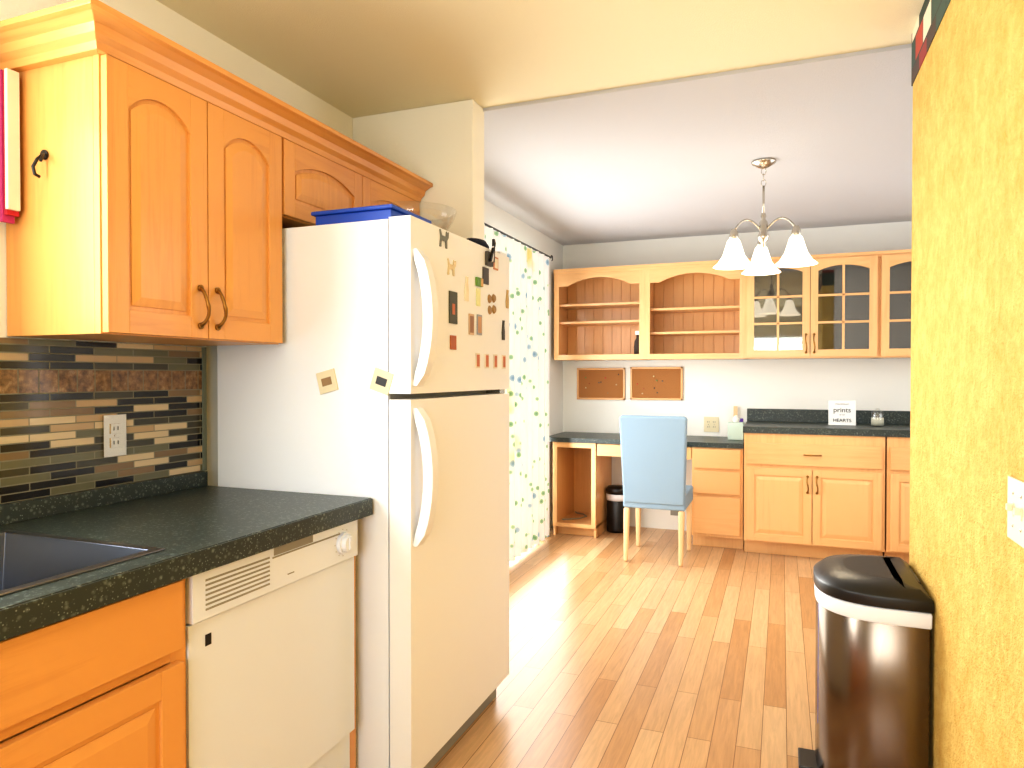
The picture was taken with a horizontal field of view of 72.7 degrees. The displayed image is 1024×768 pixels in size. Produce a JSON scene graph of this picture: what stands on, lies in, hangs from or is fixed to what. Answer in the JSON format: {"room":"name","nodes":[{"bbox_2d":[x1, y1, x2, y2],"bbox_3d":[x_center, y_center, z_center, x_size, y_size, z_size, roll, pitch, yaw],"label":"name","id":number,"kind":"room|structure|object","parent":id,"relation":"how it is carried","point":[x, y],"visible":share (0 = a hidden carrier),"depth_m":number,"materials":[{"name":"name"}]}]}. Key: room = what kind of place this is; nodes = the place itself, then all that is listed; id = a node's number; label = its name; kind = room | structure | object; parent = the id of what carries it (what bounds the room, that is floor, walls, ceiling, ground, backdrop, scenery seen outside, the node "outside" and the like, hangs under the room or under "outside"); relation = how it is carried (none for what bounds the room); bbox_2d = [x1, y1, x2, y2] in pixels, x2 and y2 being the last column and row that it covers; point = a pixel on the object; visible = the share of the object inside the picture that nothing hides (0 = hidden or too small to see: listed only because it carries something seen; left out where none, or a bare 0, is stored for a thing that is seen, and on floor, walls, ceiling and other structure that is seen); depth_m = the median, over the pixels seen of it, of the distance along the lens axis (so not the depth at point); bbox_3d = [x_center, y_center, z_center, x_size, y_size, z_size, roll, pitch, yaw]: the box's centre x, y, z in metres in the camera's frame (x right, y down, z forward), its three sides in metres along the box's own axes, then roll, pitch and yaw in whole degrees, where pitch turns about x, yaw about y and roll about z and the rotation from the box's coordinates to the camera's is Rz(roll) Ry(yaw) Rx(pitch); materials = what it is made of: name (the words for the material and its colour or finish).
{"room":"kitchen","nodes":[
{"label":"kitchen","id":0,"kind":"room"},
{"bbox_2d":[0,579,185,730],"bbox_3d":[-1.179,0.489,0.155,0.019,0.140,2.746,0,1,21],"label":"drawer front","id":1,"kind":"structure","parent":0,"relation":"attached to","point":[48,664],"depth_m":1.23,"materials":[{"name":"orange wood"}]},
{"bbox_2d":[0,0,562,528],"bbox_3d":[-0.955,0.033,2.676,0.150,2.418,7.700,0,1,21],"label":"wall","id":2,"kind":"structure","parent":0,"point":[178,28],"depth_m":2.42,"materials":[{"name":"white paint"}]},
{"bbox_2d":[0,338,206,503],"bbox_3d":[-1.636,0.103,0.686,0.014,0.405,3.454,0,1,21],"label":"tile backsplash","id":3,"kind":"structure","parent":2,"relation":"attached to","point":[59,399],"depth_m":1.92,"materials":[{"name":"tile"}]},
{"bbox_2d":[102,414,126,457],"bbox_3d":[-1.127,0.146,1.978,0.008,0.118,0.072,0,1,21],"label":"outlet","id":4,"kind":"object","parent":3,"relation":"attached to","point":[114,434],"visible":1,"depth_m":1.97,"materials":[{"name":"white plastic"}]},
{"bbox_2d":[0,8,291,345],"bbox_3d":[-0.975,-0.477,1.930,0.340,0.714,0.607,0,1,21],"label":"upper cabinet","id":5,"kind":"object","parent":2,"relation":"attached to","point":[170,190],"depth_m":1.69,"materials":[{"name":"brown wood"}]},
{"bbox_2d":[0,68,19,223],"bbox_3d":[-1.218,-0.566,1.670,0.074,0.358,0.032,0,1,21],"label":"picture frame","id":6,"kind":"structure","parent":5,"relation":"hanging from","point":[9,151],"depth_m":1.65,"materials":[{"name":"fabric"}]},
{"bbox_2d":[292,112,375,227],"bbox_3d":[-0.777,-0.684,2.439,0.340,0.314,0.490,0,1,21],"label":"upper cabinet","id":7,"kind":"object","parent":2,"relation":"attached to","point":[330,172],"depth_m":2.33,"materials":[{"name":"brown wood"}]},
{"bbox_2d":[376,156,423,215],"bbox_3d":[-0.637,-0.688,2.799,0.340,0.314,0.489,0,1,21],"label":"upper cabinet","id":8,"kind":"object","parent":2,"relation":"attached to","point":[393,184],"depth_m":2.75,"materials":[{"name":"brown wood"}]},
{"bbox_2d":[484,223,552,260],"bbox_3d":[-0.103,-0.987,4.534,0.078,0.048,2.204,0,1,21],"label":"curtain rod","id":9,"kind":"object","parent":2,"relation":"attached to","point":[503,233],"visible":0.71,"depth_m":4.77,"materials":[{"name":"black metal"}]},
{"bbox_2d":[484,224,549,561],"bbox_3d":[-0.071,0.113,4.544,0.071,2.170,1.980,0,1,21],"label":"curtain","id":10,"kind":"object","parent":9,"relation":"hanging from","point":[529,510],"visible":0.42,"depth_m":5.01,"materials":[{"name":"fabric"}]},
{"bbox_2d":[353,99,483,239],"bbox_3d":[-0.413,0.029,3.055,0.586,2.418,0.122,0,1,21],"label":"wall","id":11,"kind":"structure","parent":0,"point":[440,147],"depth_m":2.94,"materials":[{"name":"white paint"}]},
{"bbox_2d":[156,0,924,245],"bbox_3d":[1.233,-1.209,1.732,4.900,0.120,7.850,0,1,21],"label":"ceiling","id":12,"kind":"structure","parent":0,"point":[831,135],"depth_m":2.78,"materials":[{"name":"white paint"}]},
{"bbox_2d":[713,158,817,275],"bbox_3d":[1.347,-0.892,3.704,0.510,0.563,0.483,0,1,21],"label":"pendant chandelier","id":13,"kind":"object","parent":12,"relation":"hanging from","point":[796,254],"visible":1,"depth_m":3.63,"materials":[{"name":"white glass"}]},
{"bbox_2d":[433,526,823,767],"bbox_3d":[1.213,1.283,1.852,4.900,0.060,7.700,0,1,21],"label":"floor","id":14,"kind":"structure","parent":0,"point":[650,653],"depth_m":3.11,"materials":[{"name":"brown wood"}]},
{"bbox_2d":[0,647,185,767],"bbox_3d":[-1.057,0.910,1.327,0.635,0.700,0.529,0,1,21],"label":"base cabinet","id":15,"kind":"object","parent":14,"relation":"on","point":[138,720],"depth_m":1.29,"materials":[{"name":"brown wood"}]},
{"bbox_2d":[0,483,371,574],"bbox_3d":[-0.845,0.358,1.849,0.648,0.038,0.707,0,1,21],"label":"countertop","id":16,"kind":"structure","parent":15,"relation":"on","point":[202,525],"depth_m":1.76,"materials":[{"name":"stone"}]},
{"bbox_2d":[185,520,357,767],"bbox_3d":[-0.828,0.811,1.850,0.631,0.860,0.608,0,1,21],"label":"dishwasher","id":17,"kind":"object","parent":15,"relation":"in","point":[270,658],"visible":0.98,"depth_m":1.71,"materials":[{"name":"white"}]},
{"bbox_2d":[217,215,508,767],"bbox_3d":[-0.460,0.357,2.508,0.787,1.775,0.788,0,1,21],"label":"refrigerator","id":18,"kind":"object","parent":14,"relation":"on","point":[379,375],"visible":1,"depth_m":2.15,"materials":[{"name":"white metal"}]},
{"bbox_2d":[311,204,431,224],"bbox_3d":[-0.443,-0.514,2.219,0.290,0.051,0.250,0,1,21],"label":"container","id":19,"kind":"object","parent":18,"relation":"on","point":[365,213],"visible":0.54,"depth_m":2.11,"materials":[{"name":"blue plastic"}]},
{"bbox_2d":[379,201,455,229],"bbox_3d":[-0.348,-0.557,2.503,0.300,0.129,0.300,0,1,21],"label":"clear bowl","id":20,"kind":"object","parent":18,"relation":"on","point":[443,224],"visible":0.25,"depth_m":2.41,"materials":[{"name":"glass"}]},
{"bbox_2d":[467,238,488,248],"bbox_3d":[-0.134,-0.520,2.587,0.088,0.041,0.150,0,1,21],"label":"cloth","id":21,"kind":"object","parent":18,"relation":"on","point":[481,242],"visible":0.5,"depth_m":2.54,"materials":[{"name":"black fabric"}]},
{"bbox_2d":[606,485,624,532],"bbox_3d":[0.863,1.015,5.691,0.190,0.373,0.190,0,1,21],"label":"bin","id":22,"kind":"object","parent":14,"relation":"on","point":[615,510],"visible":0.81,"depth_m":5.61,"materials":[{"name":"black plastic"}]},
{"bbox_2d":[619,415,692,566],"bbox_3d":[1.030,0.712,4.901,0.450,1.003,0.515,0,1,21],"label":"dining chair","id":23,"kind":"object","parent":14,"relation":"on","point":[654,454],"visible":0.96,"depth_m":4.69,"materials":[{"name":"blue fabric"}]},
{"bbox_2d":[549,408,909,563],"bbox_3d":[1.877,0.704,5.164,3.300,1.012,0.678,0,1,21],"label":"base cabinet","id":24,"kind":"object","parent":14,"relation":"on","point":[812,483],"visible":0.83,"depth_m":4.87,"materials":[{"name":"brown wood"}]},
{"bbox_2d":[733,406,737,416],"bbox_3d":[1.777,0.298,5.536,0.030,0.246,0.008,0,1,21],"label":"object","id":25,"kind":"object","parent":24,"relation":"on","point":[734,410],"visible":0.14,"depth_m":5.53,"materials":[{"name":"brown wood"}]},
{"bbox_2d":[728,415,743,439],"bbox_3d":[1.716,0.331,5.331,0.115,0.186,0.120,0,1,21],"label":"tissue box","id":26,"kind":"object","parent":24,"relation":"on","point":[735,429],"visible":0.96,"depth_m":5.28,"materials":[{"name":"white cardboard"}]},
{"bbox_2d":[828,401,855,425],"bbox_3d":[2.398,0.209,5.062,0.180,0.176,0.085,0,1,21],"label":"sign","id":27,"kind":"object","parent":24,"relation":"on","point":[841,412],"visible":1,"depth_m":5.04,"materials":[{"name":"white"}]},
{"bbox_2d":[833,407,850,413],"bbox_3d":[2.388,0.194,5.035,0.112,0.043,0.001,0,-4,21],"label":"print","id":28,"kind":"object","parent":27,"relation":"attached to","point":[836,410],"depth_m":5.04,"materials":[{"name":"black"}]},
{"bbox_2d":[870,408,884,426],"bbox_3d":[2.587,0.235,4.928,0.090,0.128,0.090,0,1,21],"label":"candle jar","id":29,"kind":"object","parent":24,"relation":"on","point":[876,421],"visible":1,"depth_m":4.90,"materials":[{"name":"clear glass"}]},
{"bbox_2d":[798,554,933,767],"bbox_3d":[1.094,0.910,2.205,0.343,0.678,0.436,0,1,21],"label":"step trash can","id":30,"kind":"object","parent":14,"relation":"on","point":[874,617],"visible":1,"depth_m":2.02,"materials":[{"name":"grey metal"}]},
{"bbox_2d":[563,221,911,530],"bbox_3d":[2.592,-0.001,5.325,4.850,2.418,0.150,0,1,21],"label":"wall","id":31,"kind":"structure","parent":0,"point":[720,389],"depth_m":5.57,"materials":[{"name":"white paint"}]},
{"bbox_2d":[577,368,624,399],"bbox_3d":[0.758,-0.001,5.944,0.420,0.271,0.016,0,1,21],"label":"bulletin board","id":32,"kind":"object","parent":31,"relation":"attached to","point":[600,383],"visible":1,"depth_m":5.94,"materials":[{"name":"brown"}]},
{"bbox_2d":[630,367,682,399],"bbox_3d":[1.196,-0.005,5.774,0.432,0.274,0.016,0,1,21],"label":"frame","id":33,"kind":"object","parent":31,"relation":"attached to","point":[656,383],"visible":1,"depth_m":5.77,"materials":[{"name":"brown"}]},
{"bbox_2d":[670,510,678,515],"bbox_3d":[1.341,1.023,5.737,0.070,0.120,0.006,0,1,21],"label":"outlet","id":34,"kind":"object","parent":31,"relation":"attached to","point":[672,512],"visible":0.17,"depth_m":5.74,"materials":[{"name":"grey plastic"}]},
{"bbox_2d":[704,417,718,431],"bbox_3d":[1.609,0.326,5.622,0.116,0.122,0.008,0,1,21],"label":"light switch","id":35,"kind":"object","parent":31,"relation":"attached to","point":[711,424],"visible":1,"depth_m":5.62,"materials":[{"name":"beige plastic"}]},
{"bbox_2d":[553,249,911,360],"bbox_3d":[1.923,-0.562,5.280,3.270,0.742,0.398,0,1,21],"label":"upper cabinet","id":36,"kind":"object","parent":31,"relation":"attached to","point":[854,305],"visible":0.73,"depth_m":5.25,"materials":[{"name":"brown wood"}]},
{"bbox_2d":[634,331,638,353],"bbox_3d":[1.013,-0.320,5.605,0.064,0.211,0.062,0,1,21],"label":"spray bottle","id":37,"kind":"object","parent":36,"relation":"in","point":[636,346],"visible":0.67,"depth_m":5.58,"materials":[{"name":"brown plastic"}]},
{"bbox_2d":[909,0,1023,767],"bbox_3d":[0.599,0.064,0.289,0.136,2.418,4.370,0,1,21],"label":"wall","id":38,"kind":"structure","parent":0,"point":[966,559],"depth_m":1.59,"materials":[{"name":"yellow paint"}]},
{"bbox_2d":[911,0,950,85],"bbox_3d":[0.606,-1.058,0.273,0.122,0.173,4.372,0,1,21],"label":"picture","id":39,"kind":"object","parent":38,"relation":"attached to","point":[930,18],"depth_m":2.11,"materials":[{"name":"paper"}]}
]}

